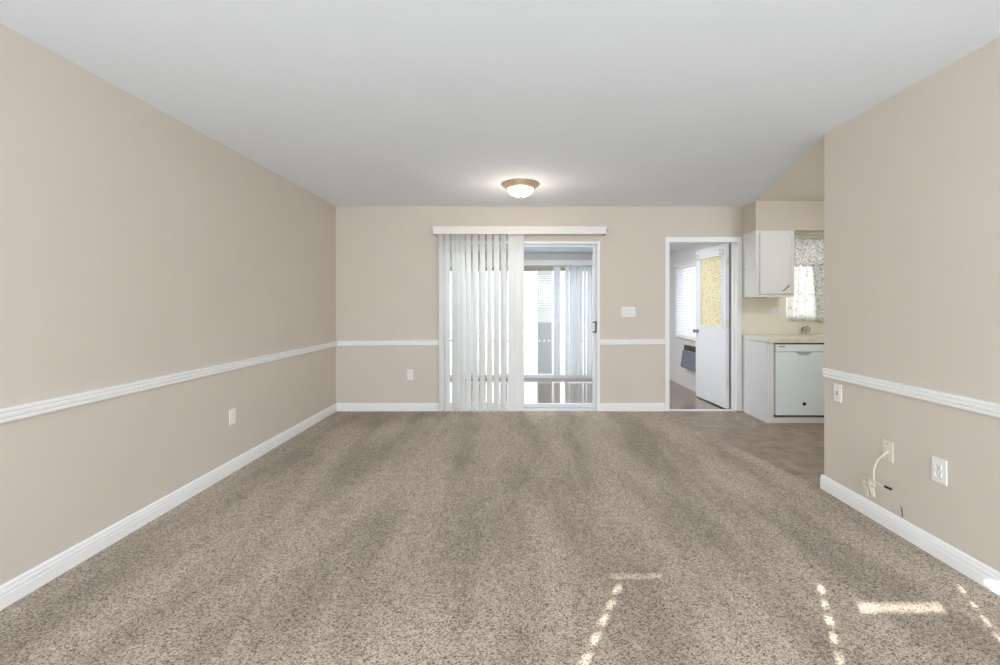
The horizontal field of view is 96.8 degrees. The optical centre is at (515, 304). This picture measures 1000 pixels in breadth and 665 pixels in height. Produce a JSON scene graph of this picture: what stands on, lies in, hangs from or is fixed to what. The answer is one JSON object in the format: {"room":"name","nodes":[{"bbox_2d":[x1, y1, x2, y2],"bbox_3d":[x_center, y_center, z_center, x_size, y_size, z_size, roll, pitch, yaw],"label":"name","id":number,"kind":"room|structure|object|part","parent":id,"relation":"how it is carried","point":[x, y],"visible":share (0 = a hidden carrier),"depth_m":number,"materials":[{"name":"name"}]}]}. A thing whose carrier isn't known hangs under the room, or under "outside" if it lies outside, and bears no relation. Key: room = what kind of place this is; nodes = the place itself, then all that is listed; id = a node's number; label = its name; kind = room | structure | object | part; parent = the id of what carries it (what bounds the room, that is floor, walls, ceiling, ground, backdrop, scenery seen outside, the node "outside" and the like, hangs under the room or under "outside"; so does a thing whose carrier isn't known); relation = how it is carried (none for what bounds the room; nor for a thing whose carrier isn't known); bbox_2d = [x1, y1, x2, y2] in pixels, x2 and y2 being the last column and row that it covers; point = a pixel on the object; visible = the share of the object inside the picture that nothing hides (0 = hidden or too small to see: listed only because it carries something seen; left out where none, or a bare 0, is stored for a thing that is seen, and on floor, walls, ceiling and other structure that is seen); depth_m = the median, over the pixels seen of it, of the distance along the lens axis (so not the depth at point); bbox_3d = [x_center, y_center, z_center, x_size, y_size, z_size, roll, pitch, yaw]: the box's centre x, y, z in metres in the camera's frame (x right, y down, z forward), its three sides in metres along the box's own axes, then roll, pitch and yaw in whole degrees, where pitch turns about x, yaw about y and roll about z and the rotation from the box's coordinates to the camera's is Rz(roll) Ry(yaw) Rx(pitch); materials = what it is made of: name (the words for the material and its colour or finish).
{"room":"empty living room","nodes":[
{"label":"empty living room","id":0,"kind":"room"},
{"bbox_2d":[0,23,335,585],"bbox_3d":[-2.250,0.085,1.369,0.200,2.520,8.138,0,0,0],"label":"wall","id":1,"kind":"structure","parent":0,"point":[136,244],"depth_m":2.45,"materials":[{"name":"beige paint"}]},
{"bbox_2d":[0,403,336,610],"bbox_3d":[-2.141,1.217,1.399,0.016,0.095,7.797,0,0,0],"label":"baseboard","id":2,"kind":"structure","parent":1,"relation":"attached to","point":[20,586],"depth_m":2.46,"materials":[{"name":"white paint"}]},
{"bbox_2d":[0,341,336,423],"bbox_3d":[-2.138,0.463,1.399,0.022,0.063,7.797,0,0,0],"label":"chair rail","id":3,"kind":"object","parent":1,"relation":"attached to","point":[17,412],"visible":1,"depth_m":2.45,"materials":[{"name":"white paint"}]},
{"bbox_2d":[229,408,235,425],"bbox_3d":[-2.144,0.845,3.360,0.012,0.117,0.072,0,0,0],"label":"wall outlet","id":4,"kind":"object","parent":1,"relation":"attached to","point":[232,413],"visible":1,"depth_m":3.35,"materials":[{"name":"white plastic"}]},
{"bbox_2d":[0,411,999,664],"bbox_3d":[1.125,1.305,1.409,6.550,0.080,7.818,0,0,0],"label":"floor","id":5,"kind":"structure","parent":0,"point":[361,537],"depth_m":2.16,"materials":[{"name":"beige carpet"}]},
{"bbox_2d":[742,339,773,422],"bbox_3d":[2.739,0.840,5.036,0.077,0.862,0.522,0,0,0],"label":"base cabinet","id":6,"kind":"object","parent":5,"relation":"on","point":[757,357],"visible":0.93,"depth_m":4.95,"materials":[{"name":"white paint"}]},
{"bbox_2d":[774,343,823,422],"bbox_3d":[3.082,0.842,5.000,0.612,0.858,0.497,0,0,0],"label":"dishwasher","id":7,"kind":"object","parent":5,"relation":"on","point":[798,376],"visible":0.77,"depth_m":4.75,"materials":[{"name":"white metal"}]},
{"bbox_3d":[3.083,0.462,4.774,0.600,0.077,0.043,0,0,0],"label":"control panel","id":8,"kind":"part","parent":7,"relation":"part of","materials":[{"name":"plastic"}]},
{"bbox_3d":[3.895,0.840,5.036,1.006,0.861,0.521,0,0,0],"label":"cabinet","id":9,"kind":"object","parent":5,"relation":"on","visible":0},
{"bbox_2d":[743,334,823,342],"bbox_3d":[3.546,0.379,5.022,1.704,0.058,0.550,0,0,0],"label":"countertop","id":10,"kind":"structure","parent":9,"relation":"on","point":[767,338],"depth_m":4.78,"materials":[{"name":"beige tile"}]},
{"bbox_2d":[801,325,810,332],"bbox_3d":[3.430,0.287,5.262,0.092,0.096,0.066,0,0,0],"label":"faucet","id":11,"kind":"object","parent":10,"relation":"on","point":[804,329],"visible":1,"depth_m":5.23,"materials":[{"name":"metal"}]},
{"bbox_2d":[0,0,999,206],"bbox_3d":[1.075,-1.235,1.369,6.850,0.120,8.138,0,0,0],"label":"ceiling","id":12,"kind":"structure","parent":0,"point":[352,103],"depth_m":2.33,"materials":[{"name":"white paint"}]},
{"bbox_2d":[502,179,538,198],"bbox_3d":[0.044,-1.104,4.310,0.366,0.141,0.366,0,0,0],"label":"ceiling light","id":13,"kind":"object","parent":12,"relation":"attached to","point":[520,188],"visible":1,"depth_m":4.21,"materials":[{"name":"white glass"}]},
{"bbox_3d":[0.044,-1.088,4.310,0.257,0.072,0.257,0,0,0],"label":"lamp shade","id":14,"kind":"part","parent":13,"relation":"part of","materials":[{"name":"white glass"}]},
{"bbox_2d":[742,201,823,234],"bbox_3d":[3.550,-1.008,5.147,1.700,0.334,0.299,0,0,0],"label":"soffit","id":15,"kind":"structure","parent":12,"relation":"attached to","point":[803,217],"depth_m":5.00,"materials":[{"name":"beige paint"}]},
{"bbox_2d":[450,253,591,266],"bbox_3d":[0.175,0.230,7.850,5.150,2.270,0.100,0,0,0],"label":"wall","id":16,"kind":"structure","parent":0,"point":[527,256],"depth_m":7.80,"materials":[{"name":"paint"}]},
{"bbox_2d":[450,267,591,378],"bbox_3d":[0.160,0.310,7.808,2.918,1.948,0.105,0,0,0],"label":"window","id":17,"kind":"structure","parent":16,"relation":"in","point":[544,315],"depth_m":7.77,"materials":[{"name":"white metal"}]},
{"bbox_2d":[450,260,591,375],"bbox_3d":[0.160,0.222,7.716,3.080,1.997,0.164,0,0,0],"label":"vertical blind","id":18,"kind":"object","parent":17,"relation":"attached to","point":[578,273],"visible":0.47,"depth_m":7.70,"materials":[{"name":"white plastic"}]},
{"bbox_2d":[538,274,550,307],"bbox_3d":[0.506,-0.245,7.777,0.236,0.604,0.009,0,0,0],"label":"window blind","id":19,"kind":"object","parent":17,"relation":"attached to","point":[542,290],"depth_m":7.77,"materials":[{"name":"white plastic"}]},
{"bbox_3d":[0.506,0.310,7.779,0.268,1.810,0.018,0,0,0],"label":"insert panel","id":20,"kind":"part","parent":17,"relation":"part of","materials":[{"name":"clear glass"}]},
{"bbox_3d":[0.506,0.748,7.779,0.236,0.893,0.010,0,0,0],"label":"panel","id":21,"kind":"part","parent":17,"relation":"part of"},
{"bbox_2d":[450,243,695,252],"bbox_3d":[0.125,-0.955,6.669,5.250,0.100,2.462,0,0,0],"label":"ceiling","id":22,"kind":"structure","parent":0,"point":[673,246],"depth_m":7.24,"materials":[{"name":"white paint"}]},
{"bbox_2d":[336,207,823,411],"bbox_3d":[1.125,0.085,5.368,6.550,2.520,0.140,0,0,0],"label":"wall","id":23,"kind":"structure","parent":0,"point":[387,258],"depth_m":5.30,"materials":[{"name":"beige paint"}]},
{"bbox_2d":[337,403,438,410],"bbox_3d":[-1.527,1.217,5.289,1.212,0.095,0.016,0,0,0],"label":"baseboard","id":24,"kind":"structure","parent":23,"relation":"attached to","point":[340,406],"depth_m":5.28,"materials":[{"name":"white paint"}]},
{"bbox_2d":[337,340,438,345],"bbox_3d":[-1.524,0.453,5.286,1.205,0.071,0.022,0,0,0],"label":"chair rail","id":25,"kind":"object","parent":23,"relation":"attached to","point":[357,342],"visible":1,"depth_m":5.28,"materials":[{"name":"white paint"}]},
{"bbox_2d":[407,370,412,379],"bbox_3d":[-1.261,0.831,5.292,0.074,0.120,0.012,0,0,0],"label":"wall outlet","id":26,"kind":"object","parent":23,"relation":"attached to","point":[409,372],"visible":1,"depth_m":5.29,"materials":[{"name":"white plastic"}]},
{"bbox_2d":[433,226,606,411],"bbox_3d":[0.050,0.165,5.227,2.029,2.161,0.142,0,0,0],"label":"vertical blind","id":27,"kind":"object","parent":23,"relation":"attached to","point":[515,233],"visible":1,"depth_m":5.22,"materials":[{"name":"white plastic"}]},
{"bbox_2d":[444,244,596,410],"bbox_3d":[0.051,0.273,5.346,1.849,2.021,0.133,0,0,0],"label":"door","id":28,"kind":"structure","parent":23,"relation":"in","point":[592,406],"depth_m":5.32,"materials":[{"name":"white metal"}]},
{"bbox_3d":[-0.384,0.254,5.383,0.938,1.948,0.034,0,0,0],"label":"fixed panel","id":29,"kind":"part","parent":28,"relation":"part of","materials":[{"name":"clear glass"}]},
{"bbox_3d":[0.500,0.254,5.333,0.911,1.948,0.034,0,0,0],"label":"sliding panel","id":30,"kind":"part","parent":28,"relation":"part of","materials":[{"name":"clear glass"}]},
{"bbox_2d":[442,241,599,410],"bbox_3d":[0.040,0.251,5.289,1.920,2.026,0.018,0,0,0],"label":"door frame","id":31,"kind":"structure","parent":23,"relation":"attached to","point":[525,242],"depth_m":5.28,"materials":[{"name":"white paint"}]},
{"bbox_2d":[622,307,634,316],"bbox_3d":[1.341,0.083,5.290,0.165,0.117,0.014,0,0,0],"label":"light switch","id":32,"kind":"object","parent":23,"relation":"attached to","point":[626,311],"visible":1,"depth_m":5.29,"materials":[{"name":"white plastic"}]},
{"bbox_2d":[600,403,664,410],"bbox_3d":[1.387,1.217,5.289,0.773,0.095,0.016,0,0,0],"label":"baseboard","id":33,"kind":"structure","parent":23,"relation":"attached to","point":[603,406],"depth_m":5.28,"materials":[{"name":"white paint"}]},
{"bbox_2d":[600,339,664,344],"bbox_3d":[1.387,0.443,5.286,0.773,0.067,0.022,0,0,0],"label":"chair rail","id":34,"kind":"object","parent":23,"relation":"attached to","point":[623,341],"visible":1,"depth_m":5.28,"materials":[{"name":"white paint"}]},
{"bbox_2d":[665,237,741,410],"bbox_3d":[2.231,0.227,5.359,0.912,2.076,0.157,0,0,0],"label":"door frame","id":35,"kind":"structure","parent":23,"relation":"attached to","point":[668,240],"depth_m":5.28,"materials":[{"name":"white paint"}]},
{"bbox_2d":[742,230,793,297],"bbox_3d":[2.917,-0.458,5.123,0.440,0.764,0.347,0,0,0],"label":"upper cabinet","id":36,"kind":"object","parent":23,"relation":"attached to","point":[767,255],"visible":1,"depth_m":4.98,"materials":[{"name":"white paint"}]},
{"bbox_3d":[2.926,-0.466,4.993,0.378,0.688,0.018,0,0,0],"label":"cabinet door","id":37,"kind":"part","parent":36,"relation":"part of","materials":[{"name":"white paint"}]},
{"bbox_2d":[772,307,780,315],"bbox_3d":[3.106,0.073,5.292,0.116,0.108,0.010,0,0,0],"label":"light switch","id":38,"kind":"object","parent":23,"relation":"attached to","point":[776,311],"visible":1,"depth_m":5.29,"materials":[{"name":"white plastic"}]},
{"bbox_2d":[787,265,816,320],"bbox_3d":[3.442,-0.147,5.280,0.436,0.686,0.023,0,0,0],"label":"window","id":39,"kind":"structure","parent":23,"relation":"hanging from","point":[800,307],"depth_m":5.28,"materials":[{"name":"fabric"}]},
{"bbox_2d":[813,265,823,322],"bbox_3d":[3.835,-0.139,5.250,0.670,0.703,0.025,0,0,0],"label":"curtain","id":40,"kind":"object","parent":23,"relation":"attached to","point":[818,272],"visible":0.2,"depth_m":5.25,"materials":[{"name":"fabric"}]},
{"bbox_2d":[450,379,725,408],"bbox_3d":[0.125,1.325,6.588,5.050,0.080,2.424,0,0,0],"label":"floor","id":41,"kind":"structure","parent":0,"point":[535,390],"depth_m":6.45,"materials":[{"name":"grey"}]},
{"bbox_2d":[670,409,734,410],"bbox_3d":[2.230,1.272,5.347,0.800,0.023,0.058,0,0,0],"label":"threshold","id":42,"kind":"object","parent":41,"relation":"on","point":[670,409],"visible":0.59,"depth_m":5.32,"materials":[{"name":"white wood"}]},
{"bbox_2d":[670,243,730,408],"bbox_3d":[2.700,0.230,6.619,0.100,2.270,2.362,0,0,0],"label":"wall","id":43,"kind":"structure","parent":0,"point":[685,377],"depth_m":7.11,"materials":[{"name":"paint"}]},
{"bbox_2d":[674,259,695,338],"bbox_3d":[2.622,-0.086,6.650,0.054,1.158,1.300,0,0,0],"label":"blind","id":44,"kind":"object","parent":43,"relation":"attached to","point":[685,305],"visible":0.57,"depth_m":6.84,"materials":[{"name":"white plastic"}]},
{"bbox_3d":[2.622,-0.637,6.650,0.054,0.055,1.300,0,0,0],"label":"head rail","id":45,"kind":"part","parent":44,"relation":"part of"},
{"bbox_3d":[2.622,0.484,6.650,0.032,0.018,1.260,0,0,0],"label":"rail","id":46,"kind":"part","parent":44,"relation":"part of","materials":[{"name":"white plastic"}]},
{"bbox_2d":[675,335,695,340],"bbox_3d":[2.632,0.513,6.650,0.034,0.024,1.320,0,0,0],"label":"window sill","id":47,"kind":"structure","parent":43,"relation":"attached to","point":[675,335],"depth_m":6.85,"materials":[{"name":"white paint"}]},
{"bbox_2d":[681,345,695,371],"bbox_3d":[2.600,0.784,6.495,0.099,0.342,0.790,0,0,0],"label":"air conditioner","id":48,"kind":"object","parent":43,"relation":"attached to","point":[688,360],"visible":0.62,"depth_m":6.60,"materials":[{"name":"grey plastic"}]},
{"bbox_2d":[693,243,728,408],"bbox_3d":[2.544,0.256,5.836,0.111,2.029,0.814,0,0,-3],"label":"door","id":49,"kind":"structure","parent":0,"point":[712,263],"depth_m":5.78,"materials":[{"name":"white paint"}]},
{"bbox_3d":[2.573,-0.172,5.819,0.008,0.904,0.559,0,0,-3],"label":"amber glass","id":50,"kind":"part","parent":49,"relation":"part of","materials":[{"name":"yellow glass"}]},
{"bbox_2d":[824,37,999,571],"bbox_3d":[2.177,0.085,0.175,0.120,2.520,5.750,0,0,0],"label":"wall","id":51,"kind":"structure","parent":0,"point":[912,180],"depth_m":2.30,"materials":[{"name":"beige paint"}]},
{"bbox_2d":[834,383,841,402],"bbox_3d":[2.105,0.578,2.916,0.022,0.117,0.072,0,0,0],"label":"light switch","id":52,"kind":"object","parent":51,"relation":"attached to","point":[837,388],"visible":1,"depth_m":2.91,"materials":[{"name":"white plastic"}]},
{"bbox_2d":[882,439,893,462],"bbox_3d":[2.111,0.829,2.522,0.011,0.117,0.072,0,0,0],"label":"cable wall plate","id":53,"kind":"object","parent":51,"relation":"attached to","point":[887,445],"visible":1,"depth_m":2.52,"materials":[{"name":"beige plastic"}]},
{"bbox_2d":[861,451,891,497],"bbox_3d":[2.075,0.980,2.554,0.061,0.313,0.265,0,0,0],"label":"coaxial cable","id":54,"kind":"object","parent":53,"relation":"hanging from","point":[872,491],"visible":1,"depth_m":2.56,"materials":[{"name":"beige plastic"}]},
{"bbox_2d":[820,474,999,595],"bbox_3d":[2.108,1.217,0.284,0.016,0.095,5.568,0,0,0],"label":"baseboard","id":55,"kind":"structure","parent":51,"relation":"attached to","point":[986,576],"depth_m":2.31,"materials":[{"name":"white paint"}]},
{"bbox_2d":[822,368,999,417],"bbox_3d":[2.105,0.463,0.269,0.022,0.063,5.538,0,0,0],"label":"chair rail","id":56,"kind":"object","parent":51,"relation":"attached to","point":[979,406],"visible":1,"depth_m":2.30,"materials":[{"name":"white paint"}]},
{"bbox_2d":[932,456,946,485],"bbox_3d":[2.111,0.826,2.216,0.012,0.124,0.080,0,0,0],"label":"wall outlet","id":57,"kind":"object","parent":51,"relation":"attached to","point":[939,466],"visible":1,"depth_m":2.21,"materials":[{"name":"white plastic"}]},
{"bbox_2d":[935,463,941,469],"bbox_3d":[2.108,0.806,2.216,0.006,0.028,0.033,0,0,0],"label":"socket","id":58,"kind":"object","parent":57,"relation":"attached to","point":[938,466],"depth_m":2.21,"materials":[{"name":"white plastic"}]},
{"bbox_2d":[935,471,941,477],"bbox_3d":[2.108,0.846,2.216,0.006,0.028,0.033,0,0,0],"label":"socket","id":59,"kind":"object","parent":57,"relation":"attached to","point":[938,474],"depth_m":2.21,"materials":[{"name":"white plastic"}]},
{"bbox_3d":[3.707,-0.760,5.263,0.945,0.014,0.068,0,0,0],"label":"curtain rod","id":60,"kind":"object","parent":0,"visible":0},
{"bbox_2d":[794,238,823,266],"bbox_3d":[3.708,-0.617,5.210,0.945,0.337,0.029,0,0,0],"label":"curtain valance","id":61,"kind":"object","parent":60,"relation":"hanging from","point":[807,251],"visible":0.3,"depth_m":5.21,"materials":[{"name":"fabric"}]},
{"label":"outside","id":62,"kind":"structure","parent":0,"visible":0},
{"bbox_2d":[450,320,564,373],"bbox_3d":[0.000,1.475,23.950,60.000,0.180,32.100,0,0,0],"label":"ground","id":63,"kind":"structure","parent":62,"point":[530,348],"depth_m":13.82,"materials":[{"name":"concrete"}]},
{"bbox_2d":[524,314,536,338],"bbox_3d":[0.406,0.799,10.477,0.611,1.174,0.620,0,0,0],"label":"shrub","id":64,"kind":"object","parent":63,"relation":"on","point":[525,328],"visible":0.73,"depth_m":10.46,"materials":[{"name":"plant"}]},
{"bbox_2d":[524,272,539,306],"bbox_3d":[0.387,0.194,12.998,0.937,2.384,0.937,0,0,41],"label":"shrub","id":65,"kind":"object","parent":63,"relation":"on","point":[531,272],"visible":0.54,"depth_m":12.99,"materials":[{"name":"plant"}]}
]}

